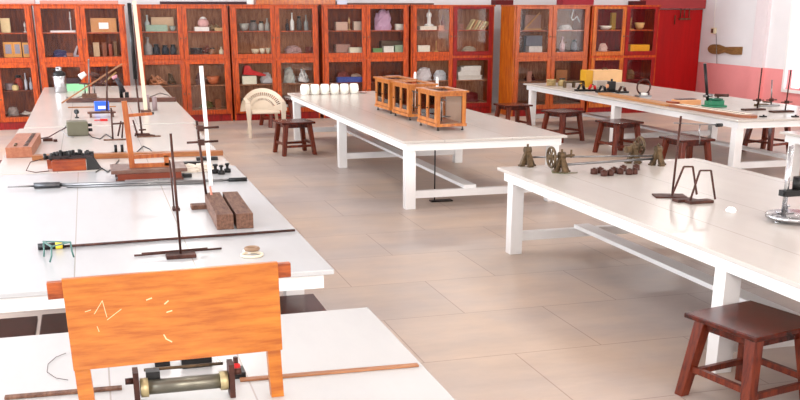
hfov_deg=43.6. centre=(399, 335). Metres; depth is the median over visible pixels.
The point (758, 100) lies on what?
stand
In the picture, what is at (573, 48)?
jar
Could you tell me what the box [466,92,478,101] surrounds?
cloth bundle
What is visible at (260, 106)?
armchair
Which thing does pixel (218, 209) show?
wood block
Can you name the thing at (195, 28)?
box
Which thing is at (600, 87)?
instrument
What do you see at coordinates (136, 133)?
wire stand
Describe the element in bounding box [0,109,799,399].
floor
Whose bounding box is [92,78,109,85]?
heap
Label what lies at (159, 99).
bar
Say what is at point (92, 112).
bench
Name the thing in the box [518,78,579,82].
shelf
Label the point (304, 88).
cup
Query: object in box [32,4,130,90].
tall cabinet
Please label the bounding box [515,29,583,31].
shelf
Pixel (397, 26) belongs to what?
box
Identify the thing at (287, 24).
bottle
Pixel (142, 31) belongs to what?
shelf
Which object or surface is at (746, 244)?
work table
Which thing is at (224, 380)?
apparatus
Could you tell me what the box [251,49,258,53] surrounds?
bowl
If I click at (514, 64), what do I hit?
tall cabinet
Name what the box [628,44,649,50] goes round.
box
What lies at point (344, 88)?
cup
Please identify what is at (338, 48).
box
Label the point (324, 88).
cup
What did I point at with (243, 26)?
glass bowl
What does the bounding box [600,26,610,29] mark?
dish
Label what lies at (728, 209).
crumpled paper
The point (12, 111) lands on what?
bundle
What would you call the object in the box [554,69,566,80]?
wooden box
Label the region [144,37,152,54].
bottle
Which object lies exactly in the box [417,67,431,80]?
plastic bag
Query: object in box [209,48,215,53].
jar
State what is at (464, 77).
paper stack
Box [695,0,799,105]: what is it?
wall
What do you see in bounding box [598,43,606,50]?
cloth bundle
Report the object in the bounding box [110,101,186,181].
platform
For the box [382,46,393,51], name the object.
box
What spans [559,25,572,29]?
plastic bag
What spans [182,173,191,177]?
case
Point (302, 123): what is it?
wooden stool
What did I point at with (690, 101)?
board
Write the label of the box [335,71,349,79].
cloth bundle
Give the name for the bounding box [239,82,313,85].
shelf
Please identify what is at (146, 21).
flask
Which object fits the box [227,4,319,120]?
tall cabinet
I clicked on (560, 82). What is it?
drum
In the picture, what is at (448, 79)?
shelf
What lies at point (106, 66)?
stand
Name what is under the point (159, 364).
block
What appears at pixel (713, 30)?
light switch
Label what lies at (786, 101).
stand
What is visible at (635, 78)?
shelf
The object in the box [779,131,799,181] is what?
work table
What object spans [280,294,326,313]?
wooden stool
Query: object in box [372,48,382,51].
box
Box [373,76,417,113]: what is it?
case
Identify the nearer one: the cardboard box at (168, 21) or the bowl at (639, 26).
the cardboard box at (168, 21)
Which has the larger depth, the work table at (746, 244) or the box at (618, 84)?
the box at (618, 84)
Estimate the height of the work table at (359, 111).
0.770 m
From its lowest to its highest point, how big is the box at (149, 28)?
0.120 m
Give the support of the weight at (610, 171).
on the work table at (746, 244)
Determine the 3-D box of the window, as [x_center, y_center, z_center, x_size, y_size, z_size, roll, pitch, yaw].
[8.328,-5.774,18.797,0.160,2.530,2.970,-5,19,-16]
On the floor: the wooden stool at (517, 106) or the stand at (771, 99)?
the wooden stool at (517, 106)
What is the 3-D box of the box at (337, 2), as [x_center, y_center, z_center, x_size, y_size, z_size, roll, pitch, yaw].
[-1.181,-6.699,20.088,0.227,0.080,0.200,-5,19,-16]
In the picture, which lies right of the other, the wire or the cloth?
the cloth
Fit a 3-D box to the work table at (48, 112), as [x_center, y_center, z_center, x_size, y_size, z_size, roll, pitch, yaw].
[-4.521,-3.242,15.530,2.070,0.770,6.700,-5,19,-16]
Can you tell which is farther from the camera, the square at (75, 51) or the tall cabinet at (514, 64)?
the tall cabinet at (514, 64)
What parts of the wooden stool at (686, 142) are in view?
leg, leg, seat, leg, leg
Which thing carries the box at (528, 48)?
on the tall cabinet at (514, 64)
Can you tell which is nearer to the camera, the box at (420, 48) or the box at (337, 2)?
the box at (337, 2)
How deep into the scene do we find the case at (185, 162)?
9.21 m
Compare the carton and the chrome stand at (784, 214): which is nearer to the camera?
the chrome stand at (784, 214)
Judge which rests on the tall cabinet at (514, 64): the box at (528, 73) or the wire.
the box at (528, 73)
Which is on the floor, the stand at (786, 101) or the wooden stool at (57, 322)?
the wooden stool at (57, 322)
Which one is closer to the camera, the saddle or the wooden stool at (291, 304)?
the wooden stool at (291, 304)
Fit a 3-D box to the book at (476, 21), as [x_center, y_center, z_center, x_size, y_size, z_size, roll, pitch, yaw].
[1.544,-6.537,21.002,0.145,0.200,0.200,-5,19,-16]
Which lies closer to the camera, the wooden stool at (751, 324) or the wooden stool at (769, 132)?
the wooden stool at (751, 324)
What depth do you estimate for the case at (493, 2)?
20.91 m
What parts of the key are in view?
post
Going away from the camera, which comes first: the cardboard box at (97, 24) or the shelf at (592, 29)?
the cardboard box at (97, 24)
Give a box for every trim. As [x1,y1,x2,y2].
[746,67,764,99]
[750,0,771,67]
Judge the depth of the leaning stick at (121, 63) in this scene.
15.07 m
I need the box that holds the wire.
[47,353,66,379]
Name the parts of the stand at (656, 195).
rod, arm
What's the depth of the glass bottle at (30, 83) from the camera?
18.51 m
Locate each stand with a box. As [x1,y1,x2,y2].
[46,261,290,399]
[78,59,104,97]
[101,66,112,110]
[104,108,125,140]
[127,3,148,134]
[132,120,160,137]
[134,133,221,259]
[187,66,218,209]
[429,150,452,201]
[652,116,722,197]
[701,63,728,107]
[741,68,765,110]
[758,80,779,106]
[765,145,799,222]
[768,70,793,112]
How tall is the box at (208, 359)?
0.065 m
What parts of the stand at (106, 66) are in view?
rod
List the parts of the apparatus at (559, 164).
rod, rod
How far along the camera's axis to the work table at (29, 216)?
6.40 m
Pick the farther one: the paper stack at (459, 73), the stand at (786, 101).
the paper stack at (459, 73)
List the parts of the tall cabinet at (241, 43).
panel, door, door, cornice, rail, door, door, wire coil, panel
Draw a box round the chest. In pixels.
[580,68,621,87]
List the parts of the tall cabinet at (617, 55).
panel, door, door, panel, rail, cornice, door, door, panel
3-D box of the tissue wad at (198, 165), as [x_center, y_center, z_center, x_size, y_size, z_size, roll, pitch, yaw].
[-1.744,-1.500,8.872,0.223,0.073,0.123,-5,19,-16]
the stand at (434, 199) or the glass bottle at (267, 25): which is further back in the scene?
the glass bottle at (267, 25)
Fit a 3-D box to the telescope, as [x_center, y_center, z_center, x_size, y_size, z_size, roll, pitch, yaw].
[-4.373,-3.887,15.638,0.249,0.390,0.160,-5,19,-16]
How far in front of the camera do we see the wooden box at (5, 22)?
18.07 m
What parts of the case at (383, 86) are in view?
door, pane, door, pane, pane, frame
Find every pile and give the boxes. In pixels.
[260,72,271,82]
[283,67,294,82]
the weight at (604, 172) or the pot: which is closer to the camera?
the weight at (604, 172)
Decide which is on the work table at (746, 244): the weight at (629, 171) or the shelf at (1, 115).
the weight at (629, 171)
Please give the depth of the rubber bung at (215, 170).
8.73 m
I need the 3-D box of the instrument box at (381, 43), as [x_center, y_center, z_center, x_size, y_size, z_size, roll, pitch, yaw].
[-0.187,-6.025,20.799,0.460,0.220,0.180,-5,19,-16]
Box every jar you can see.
[12,83,18,90]
[153,44,159,54]
[162,45,168,54]
[170,44,176,54]
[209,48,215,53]
[249,20,256,30]
[258,21,263,30]
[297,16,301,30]
[570,40,576,51]
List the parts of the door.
post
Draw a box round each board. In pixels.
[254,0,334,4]
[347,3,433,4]
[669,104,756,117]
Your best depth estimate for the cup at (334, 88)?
16.75 m
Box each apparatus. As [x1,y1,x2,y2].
[125,359,240,399]
[518,136,665,173]
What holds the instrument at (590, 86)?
on the work table at (663, 94)
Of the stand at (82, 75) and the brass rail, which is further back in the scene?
the brass rail
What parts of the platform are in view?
post, post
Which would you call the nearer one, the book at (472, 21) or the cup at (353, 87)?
the cup at (353, 87)
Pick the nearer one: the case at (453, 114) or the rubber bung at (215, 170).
the rubber bung at (215, 170)
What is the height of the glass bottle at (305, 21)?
0.300 m
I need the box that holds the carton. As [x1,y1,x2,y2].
[282,95,302,106]
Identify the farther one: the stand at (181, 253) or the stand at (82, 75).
the stand at (82, 75)
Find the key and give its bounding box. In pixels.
[233,356,245,378]
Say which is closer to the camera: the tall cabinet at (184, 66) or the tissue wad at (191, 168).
the tissue wad at (191, 168)
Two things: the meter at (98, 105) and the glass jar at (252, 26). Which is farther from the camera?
the glass jar at (252, 26)
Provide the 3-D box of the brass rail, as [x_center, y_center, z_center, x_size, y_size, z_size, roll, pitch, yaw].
[3.183,-4.593,18.247,0.420,0.120,0.080,-5,19,-16]
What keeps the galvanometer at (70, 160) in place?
on the work table at (181, 133)
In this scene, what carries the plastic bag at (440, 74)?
on the tall cabinet at (449, 56)
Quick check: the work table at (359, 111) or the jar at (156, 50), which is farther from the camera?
the jar at (156, 50)
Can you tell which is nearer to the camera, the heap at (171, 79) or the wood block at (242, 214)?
the wood block at (242, 214)
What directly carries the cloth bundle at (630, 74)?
on the tall cabinet at (617, 55)
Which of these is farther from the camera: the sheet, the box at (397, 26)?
the box at (397, 26)
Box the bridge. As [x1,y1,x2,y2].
[32,150,222,160]
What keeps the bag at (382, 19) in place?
on the tall cabinet at (368, 64)
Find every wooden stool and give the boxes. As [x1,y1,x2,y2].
[0,316,37,337]
[39,313,67,334]
[259,98,292,127]
[272,118,316,156]
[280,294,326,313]
[493,102,532,125]
[541,109,585,142]
[592,118,643,154]
[659,134,714,161]
[675,300,799,399]
[742,127,790,151]
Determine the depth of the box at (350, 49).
20.38 m
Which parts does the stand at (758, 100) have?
rod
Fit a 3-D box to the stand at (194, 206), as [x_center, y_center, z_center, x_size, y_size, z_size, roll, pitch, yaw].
[-1.395,-1.395,7.080,0.231,0.995,0.126,-5,19,-16]
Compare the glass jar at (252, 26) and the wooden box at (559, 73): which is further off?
the wooden box at (559, 73)
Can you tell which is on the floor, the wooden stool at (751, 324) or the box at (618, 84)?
the wooden stool at (751, 324)
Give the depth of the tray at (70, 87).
17.37 m
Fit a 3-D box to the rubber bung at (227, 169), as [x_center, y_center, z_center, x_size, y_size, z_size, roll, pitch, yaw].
[-1.522,-1.480,8.803,0.060,0.080,0.059,-5,19,-16]
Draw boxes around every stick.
[61,63,121,102]
[68,106,115,107]
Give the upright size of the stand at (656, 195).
0.611 m
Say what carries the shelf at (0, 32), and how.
attached to the tall cabinet at (24, 100)
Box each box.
[0,18,10,32]
[5,133,40,157]
[66,77,79,83]
[90,18,116,31]
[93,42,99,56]
[150,17,173,30]
[180,356,220,368]
[194,27,208,30]
[215,99,220,107]
[242,76,256,83]
[334,44,349,52]
[335,0,347,4]
[348,47,361,52]
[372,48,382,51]
[379,41,402,47]
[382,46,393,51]
[394,45,402,51]
[395,24,402,29]
[417,45,429,51]
[437,25,443,29]
[523,15,540,28]
[524,35,541,51]
[525,46,541,51]
[526,71,531,80]
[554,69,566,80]
[593,80,607,87]
[606,82,624,89]
[610,13,615,29]
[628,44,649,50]
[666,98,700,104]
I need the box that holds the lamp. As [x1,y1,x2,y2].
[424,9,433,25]
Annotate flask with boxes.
[53,66,66,92]
[145,15,149,30]
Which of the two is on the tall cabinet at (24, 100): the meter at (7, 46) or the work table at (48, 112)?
the meter at (7, 46)
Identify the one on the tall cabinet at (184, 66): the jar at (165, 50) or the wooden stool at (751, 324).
the jar at (165, 50)
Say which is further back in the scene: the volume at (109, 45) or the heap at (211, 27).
the heap at (211, 27)
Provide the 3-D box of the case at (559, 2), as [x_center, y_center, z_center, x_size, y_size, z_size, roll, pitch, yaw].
[3.623,-6.921,20.654,0.704,0.160,0.300,-5,19,-16]
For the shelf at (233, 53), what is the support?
attached to the tall cabinet at (241, 43)
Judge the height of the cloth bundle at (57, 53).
0.136 m
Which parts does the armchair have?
leg, backrest, seat, leg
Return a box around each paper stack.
[456,75,481,79]
[457,65,480,70]
[457,70,479,75]
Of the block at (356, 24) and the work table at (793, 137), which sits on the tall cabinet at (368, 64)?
the block at (356, 24)
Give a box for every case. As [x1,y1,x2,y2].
[50,30,75,32]
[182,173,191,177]
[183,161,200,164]
[196,156,217,160]
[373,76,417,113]
[390,80,437,119]
[415,86,468,130]
[417,26,436,29]
[491,0,512,4]
[556,0,593,4]
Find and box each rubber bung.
[212,164,218,173]
[218,165,224,174]
[224,163,230,172]
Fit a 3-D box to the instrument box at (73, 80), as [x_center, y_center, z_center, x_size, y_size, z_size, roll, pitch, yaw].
[-6.153,-4.729,18.724,0.300,0.200,0.180,-5,19,-16]
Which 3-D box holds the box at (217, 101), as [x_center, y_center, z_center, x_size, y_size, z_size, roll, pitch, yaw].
[-3.641,-4.645,19.984,0.120,0.180,0.080,-5,19,-16]
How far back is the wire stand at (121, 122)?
10.91 m
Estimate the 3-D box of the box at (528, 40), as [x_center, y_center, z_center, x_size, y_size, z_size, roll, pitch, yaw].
[2.792,-6.127,20.959,0.360,0.320,0.120,-5,19,-16]
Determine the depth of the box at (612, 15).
21.19 m
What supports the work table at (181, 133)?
on the floor
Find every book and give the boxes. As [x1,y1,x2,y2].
[466,19,474,29]
[470,20,477,29]
[473,20,480,29]
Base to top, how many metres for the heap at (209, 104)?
0.136 m
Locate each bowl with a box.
[206,76,219,84]
[239,23,248,30]
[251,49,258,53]
[635,23,644,29]
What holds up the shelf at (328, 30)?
attached to the tall cabinet at (368, 64)
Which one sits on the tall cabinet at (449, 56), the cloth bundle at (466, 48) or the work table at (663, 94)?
the cloth bundle at (466, 48)
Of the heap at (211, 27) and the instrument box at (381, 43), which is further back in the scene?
the instrument box at (381, 43)
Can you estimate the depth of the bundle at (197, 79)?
19.79 m
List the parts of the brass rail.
rail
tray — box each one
[67,84,87,90]
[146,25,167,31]
[336,77,361,81]
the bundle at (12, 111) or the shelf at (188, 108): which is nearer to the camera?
the bundle at (12, 111)
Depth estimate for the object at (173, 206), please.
7.12 m
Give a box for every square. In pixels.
[73,46,78,56]
[523,12,541,29]
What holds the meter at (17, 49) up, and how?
on the tall cabinet at (24, 100)
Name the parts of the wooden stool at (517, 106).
leg, leg, seat, leg, leg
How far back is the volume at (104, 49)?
18.68 m
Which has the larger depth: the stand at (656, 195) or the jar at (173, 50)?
the jar at (173, 50)
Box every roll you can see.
[0,0,34,3]
[146,94,157,110]
[160,1,245,3]
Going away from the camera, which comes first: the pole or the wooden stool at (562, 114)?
the pole
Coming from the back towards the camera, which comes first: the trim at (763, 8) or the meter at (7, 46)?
the trim at (763, 8)
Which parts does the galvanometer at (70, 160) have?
panel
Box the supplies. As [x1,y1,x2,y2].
[41,120,92,138]
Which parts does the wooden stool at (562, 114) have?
leg, leg, seat, leg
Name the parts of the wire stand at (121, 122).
wire leg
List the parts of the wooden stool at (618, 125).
leg, leg, seat, leg, leg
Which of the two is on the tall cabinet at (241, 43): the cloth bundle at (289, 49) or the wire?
the cloth bundle at (289, 49)
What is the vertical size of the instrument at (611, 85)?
0.220 m
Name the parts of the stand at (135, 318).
leg, rail, leg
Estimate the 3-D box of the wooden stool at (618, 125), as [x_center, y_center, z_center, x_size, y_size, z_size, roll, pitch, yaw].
[3.380,-3.071,15.467,0.549,0.500,0.549,-8,20,-24]
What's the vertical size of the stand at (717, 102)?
0.626 m
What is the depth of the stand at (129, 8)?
11.09 m
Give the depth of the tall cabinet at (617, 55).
21.33 m
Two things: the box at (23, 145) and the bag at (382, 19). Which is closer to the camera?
the box at (23, 145)
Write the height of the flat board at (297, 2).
0.120 m
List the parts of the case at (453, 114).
door, pane, door, pane, pane, frame, panel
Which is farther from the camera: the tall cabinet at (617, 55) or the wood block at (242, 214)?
the tall cabinet at (617, 55)
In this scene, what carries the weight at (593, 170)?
on the work table at (746, 244)
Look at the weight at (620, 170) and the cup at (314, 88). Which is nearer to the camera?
the weight at (620, 170)
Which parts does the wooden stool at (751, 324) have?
leg, leg, seat, leg, leg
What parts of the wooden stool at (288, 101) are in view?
leg, leg, seat, leg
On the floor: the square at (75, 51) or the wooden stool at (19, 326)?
the wooden stool at (19, 326)
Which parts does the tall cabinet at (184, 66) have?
panel, door, door, cornice, rail, wire coil, door, door, panel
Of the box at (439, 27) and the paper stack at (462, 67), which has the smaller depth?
the box at (439, 27)
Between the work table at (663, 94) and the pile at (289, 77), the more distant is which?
the pile at (289, 77)
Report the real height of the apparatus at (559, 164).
0.242 m
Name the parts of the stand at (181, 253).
cross rod, rod, cross rod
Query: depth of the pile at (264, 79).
20.20 m
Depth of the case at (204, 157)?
9.50 m
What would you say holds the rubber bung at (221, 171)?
on the work table at (29, 216)
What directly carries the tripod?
on the work table at (29, 216)
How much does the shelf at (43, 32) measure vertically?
0.022 m
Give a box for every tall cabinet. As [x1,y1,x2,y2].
[0,4,41,129]
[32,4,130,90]
[132,4,232,121]
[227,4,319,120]
[318,5,409,117]
[409,5,495,112]
[498,5,591,116]
[584,5,660,112]
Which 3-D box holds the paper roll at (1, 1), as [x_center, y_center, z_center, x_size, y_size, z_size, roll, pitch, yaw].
[-6.913,-6.032,18.055,0.595,0.070,0.200,-5,19,-16]
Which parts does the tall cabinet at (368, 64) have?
panel, door, door, panel, cornice, rail, door, door, panel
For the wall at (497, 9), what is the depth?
21.41 m
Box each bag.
[374,9,391,29]
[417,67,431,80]
[433,70,446,79]
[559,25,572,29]
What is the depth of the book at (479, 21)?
20.94 m
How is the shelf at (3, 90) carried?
attached to the tall cabinet at (24, 100)
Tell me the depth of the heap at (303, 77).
20.28 m
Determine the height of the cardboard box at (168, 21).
0.260 m
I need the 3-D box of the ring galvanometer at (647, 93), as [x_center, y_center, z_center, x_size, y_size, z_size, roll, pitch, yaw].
[3.970,-4.038,16.276,0.268,0.294,0.160,-5,19,-16]
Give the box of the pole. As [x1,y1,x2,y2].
[132,1,150,112]
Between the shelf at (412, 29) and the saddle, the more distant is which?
the shelf at (412, 29)
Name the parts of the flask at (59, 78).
lid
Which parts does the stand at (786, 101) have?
rod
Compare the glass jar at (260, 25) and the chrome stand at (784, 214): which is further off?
the glass jar at (260, 25)
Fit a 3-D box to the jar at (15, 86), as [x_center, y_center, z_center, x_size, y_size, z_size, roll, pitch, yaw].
[-7.076,-4.573,18.373,0.120,0.120,0.118,-5,19,-16]
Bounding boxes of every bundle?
[7,107,18,115]
[52,49,66,56]
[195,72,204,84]
[284,45,301,52]
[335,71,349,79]
[461,46,475,50]
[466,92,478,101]
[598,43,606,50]
[626,69,634,78]
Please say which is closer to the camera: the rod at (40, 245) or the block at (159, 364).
the block at (159, 364)
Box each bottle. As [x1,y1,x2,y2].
[24,73,27,89]
[29,77,32,89]
[144,37,152,54]
[265,18,269,30]
[285,19,288,30]
[290,13,293,30]
[304,15,307,30]
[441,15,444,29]
[559,37,564,51]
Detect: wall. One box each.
[32,0,700,108]
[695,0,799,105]
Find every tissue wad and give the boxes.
[181,163,198,172]
[196,163,213,171]
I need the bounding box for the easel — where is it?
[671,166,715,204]
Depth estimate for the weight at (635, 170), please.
8.71 m
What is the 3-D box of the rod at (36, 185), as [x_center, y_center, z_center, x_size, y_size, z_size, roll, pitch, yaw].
[-2.199,-1.245,8.139,1.893,0.047,0.102,-4,19,-12]
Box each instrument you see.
[574,84,586,90]
[587,84,597,90]
[595,85,608,92]
[606,79,617,91]
[615,86,628,92]
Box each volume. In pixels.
[102,42,106,55]
[108,44,112,55]
[113,41,117,55]
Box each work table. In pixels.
[0,123,230,174]
[0,165,333,312]
[0,307,454,399]
[24,85,195,128]
[287,91,566,209]
[497,158,799,373]
[523,79,799,168]
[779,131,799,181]
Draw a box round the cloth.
[242,65,265,75]
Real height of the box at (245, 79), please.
0.160 m
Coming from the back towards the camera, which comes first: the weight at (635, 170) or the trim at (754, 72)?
the trim at (754, 72)
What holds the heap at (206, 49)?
on the tall cabinet at (184, 66)
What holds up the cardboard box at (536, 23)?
on the tall cabinet at (514, 64)
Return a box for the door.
[628,0,705,91]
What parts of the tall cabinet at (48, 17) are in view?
panel, door, door, cornice, rail, door, door, panel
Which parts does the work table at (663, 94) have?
leg, brass coil, leg, leg, leg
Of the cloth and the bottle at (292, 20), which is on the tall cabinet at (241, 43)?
the bottle at (292, 20)
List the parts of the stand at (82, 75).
rod, arm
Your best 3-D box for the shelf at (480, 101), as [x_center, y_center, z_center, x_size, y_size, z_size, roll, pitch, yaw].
[1.027,-4.997,21.399,1.760,0.022,0.420,-5,19,-16]
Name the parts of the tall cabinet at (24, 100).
wire coil, cornice, door, rail, door, panel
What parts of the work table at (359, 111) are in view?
leg, leg, leg, leg, leg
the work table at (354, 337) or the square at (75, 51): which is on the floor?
the work table at (354, 337)
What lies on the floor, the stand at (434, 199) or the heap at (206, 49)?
the stand at (434, 199)
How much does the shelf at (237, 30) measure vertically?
0.022 m
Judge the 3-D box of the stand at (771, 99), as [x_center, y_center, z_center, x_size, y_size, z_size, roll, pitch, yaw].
[5.454,-3.584,14.766,0.340,0.377,0.120,-5,19,-16]
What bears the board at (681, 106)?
on the work table at (663, 94)
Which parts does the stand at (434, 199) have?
rod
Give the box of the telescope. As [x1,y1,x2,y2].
[112,74,129,97]
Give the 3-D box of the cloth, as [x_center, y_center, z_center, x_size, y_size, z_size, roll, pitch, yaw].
[-2.919,-5.297,19.955,0.460,0.220,0.200,-5,19,-16]
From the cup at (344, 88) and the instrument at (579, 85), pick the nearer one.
the cup at (344, 88)
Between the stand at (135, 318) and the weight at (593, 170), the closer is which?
the stand at (135, 318)
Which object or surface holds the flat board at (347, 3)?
on the tall cabinet at (368, 64)
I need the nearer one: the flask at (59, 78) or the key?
the key
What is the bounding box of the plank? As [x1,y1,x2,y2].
[598,92,673,105]
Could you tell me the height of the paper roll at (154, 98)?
0.220 m
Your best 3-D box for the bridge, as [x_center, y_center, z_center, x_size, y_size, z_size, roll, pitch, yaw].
[-2.620,-1.749,9.674,1.785,0.045,0.100,-4,19,-11]
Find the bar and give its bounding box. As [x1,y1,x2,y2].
[66,97,175,102]
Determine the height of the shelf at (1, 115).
0.022 m
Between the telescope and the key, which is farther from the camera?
the telescope
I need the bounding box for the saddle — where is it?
[754,101,770,105]
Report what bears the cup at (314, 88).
on the work table at (359, 111)
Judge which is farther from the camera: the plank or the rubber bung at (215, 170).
the plank
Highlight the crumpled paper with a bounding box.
[725,207,736,212]
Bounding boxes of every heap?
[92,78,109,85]
[148,75,167,84]
[168,73,175,84]
[199,101,213,107]
[202,45,209,53]
[209,24,219,29]
[298,69,308,82]
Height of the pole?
1.465 m
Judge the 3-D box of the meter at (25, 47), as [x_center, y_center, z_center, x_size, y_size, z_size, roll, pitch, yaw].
[-6.853,-5.243,18.330,0.130,0.260,0.086,-5,19,-16]
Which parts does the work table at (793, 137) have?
leg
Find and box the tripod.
[42,241,74,261]
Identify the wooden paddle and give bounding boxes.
[708,44,742,54]
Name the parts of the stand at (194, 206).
rod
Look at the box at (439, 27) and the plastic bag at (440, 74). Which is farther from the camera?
the plastic bag at (440, 74)
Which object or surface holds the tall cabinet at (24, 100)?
on the floor
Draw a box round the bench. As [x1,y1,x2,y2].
[87,111,115,117]
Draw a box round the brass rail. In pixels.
[563,81,584,87]
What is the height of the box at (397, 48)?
0.140 m
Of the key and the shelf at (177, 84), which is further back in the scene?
the shelf at (177, 84)
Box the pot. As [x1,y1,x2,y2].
[198,17,208,26]
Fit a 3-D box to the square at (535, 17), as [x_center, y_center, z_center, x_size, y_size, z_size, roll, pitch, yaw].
[2.754,-6.521,20.716,0.400,0.350,0.015,-5,19,-16]
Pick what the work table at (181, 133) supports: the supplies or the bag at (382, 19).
the supplies
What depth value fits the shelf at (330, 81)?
20.50 m
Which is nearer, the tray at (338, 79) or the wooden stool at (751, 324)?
the wooden stool at (751, 324)
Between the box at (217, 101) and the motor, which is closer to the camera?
the motor
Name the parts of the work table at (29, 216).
leg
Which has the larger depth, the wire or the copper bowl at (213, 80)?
the copper bowl at (213, 80)
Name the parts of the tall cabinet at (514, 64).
panel, door, door, panel, cornice, rail, door, door, panel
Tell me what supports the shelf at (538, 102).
attached to the tall cabinet at (514, 64)
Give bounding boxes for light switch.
[710,2,716,33]
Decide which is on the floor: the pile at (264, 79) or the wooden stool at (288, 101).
the wooden stool at (288, 101)
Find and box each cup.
[300,84,309,94]
[310,84,319,94]
[320,84,328,94]
[330,84,338,93]
[340,83,348,93]
[349,83,358,93]
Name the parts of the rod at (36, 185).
rod, rod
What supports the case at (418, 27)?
on the tall cabinet at (449, 56)
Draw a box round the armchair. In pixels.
[240,88,286,138]
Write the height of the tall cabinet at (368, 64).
2.210 m
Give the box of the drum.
[558,78,565,85]
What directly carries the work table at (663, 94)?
on the floor
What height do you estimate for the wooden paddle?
0.210 m
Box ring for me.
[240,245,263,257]
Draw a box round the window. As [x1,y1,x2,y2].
[781,0,799,93]
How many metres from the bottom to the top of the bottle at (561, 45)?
0.300 m
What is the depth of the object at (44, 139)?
10.83 m
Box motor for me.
[15,75,22,89]
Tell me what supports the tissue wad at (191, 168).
on the work table at (29, 216)
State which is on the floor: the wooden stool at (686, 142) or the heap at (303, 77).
the wooden stool at (686, 142)
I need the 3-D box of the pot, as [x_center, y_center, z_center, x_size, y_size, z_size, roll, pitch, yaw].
[-3.819,-6.088,19.377,0.220,0.190,0.217,-5,19,-16]
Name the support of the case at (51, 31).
on the tall cabinet at (48, 17)
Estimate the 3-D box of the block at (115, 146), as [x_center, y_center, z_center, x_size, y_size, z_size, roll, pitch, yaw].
[-2.742,-1.807,9.750,0.140,0.110,0.080,-5,19,-16]
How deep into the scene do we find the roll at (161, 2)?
19.27 m
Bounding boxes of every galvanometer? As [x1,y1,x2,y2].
[26,149,101,172]
[635,78,651,97]
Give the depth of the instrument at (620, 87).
17.04 m
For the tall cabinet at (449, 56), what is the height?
2.208 m
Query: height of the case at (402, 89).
0.457 m
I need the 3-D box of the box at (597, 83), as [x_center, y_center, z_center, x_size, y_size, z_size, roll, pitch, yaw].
[3.652,-4.561,18.131,0.260,0.130,0.160,-5,19,-16]
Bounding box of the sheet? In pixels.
[40,0,117,3]
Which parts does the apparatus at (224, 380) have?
plate, rod, plate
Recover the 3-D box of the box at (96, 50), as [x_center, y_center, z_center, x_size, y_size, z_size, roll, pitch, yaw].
[-5.674,-5.348,18.672,0.110,0.250,0.080,-5,19,-16]
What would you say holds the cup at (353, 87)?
on the work table at (359, 111)
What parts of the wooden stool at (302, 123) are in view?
leg, leg, seat, leg, leg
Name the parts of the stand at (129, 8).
rod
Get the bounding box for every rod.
[8,177,246,188]
[38,229,294,249]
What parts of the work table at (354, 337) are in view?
wooden strip, wooden strip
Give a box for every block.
[114,144,126,151]
[154,361,169,366]
[205,192,233,229]
[222,191,253,228]
[334,22,347,29]
[353,21,360,29]
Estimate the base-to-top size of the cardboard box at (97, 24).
0.250 m
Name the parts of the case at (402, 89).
door, pane, door, pane, pane, frame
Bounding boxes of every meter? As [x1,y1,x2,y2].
[3,42,13,57]
[13,42,21,56]
[22,42,29,56]
[94,101,108,110]
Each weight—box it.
[590,167,597,173]
[600,169,607,175]
[608,169,613,175]
[616,167,623,173]
[625,168,632,174]
[631,167,637,173]
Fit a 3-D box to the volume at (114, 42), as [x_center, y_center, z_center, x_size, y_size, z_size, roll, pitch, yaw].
[-5.347,-5.388,18.762,0.060,0.270,0.080,-5,19,-16]
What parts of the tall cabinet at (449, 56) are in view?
panel, door, door, rail, cornice, wire coil, door, door, panel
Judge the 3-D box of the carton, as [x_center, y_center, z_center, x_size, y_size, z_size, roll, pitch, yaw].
[-2.127,-4.795,20.414,0.500,0.200,0.280,-5,19,-16]
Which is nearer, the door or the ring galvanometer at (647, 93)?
the ring galvanometer at (647, 93)
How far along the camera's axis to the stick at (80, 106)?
14.49 m
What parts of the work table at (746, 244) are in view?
leg, leg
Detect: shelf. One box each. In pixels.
[0,32,26,33]
[0,114,29,117]
[2,89,32,91]
[43,32,124,33]
[142,31,221,32]
[161,83,224,86]
[187,107,226,109]
[233,53,284,54]
[237,30,311,31]
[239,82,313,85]
[328,30,402,31]
[329,80,374,83]
[412,29,488,30]
[428,78,486,81]
[440,100,486,102]
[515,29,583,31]
[517,100,579,104]
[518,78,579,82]
[592,29,652,30]
[626,77,649,80]

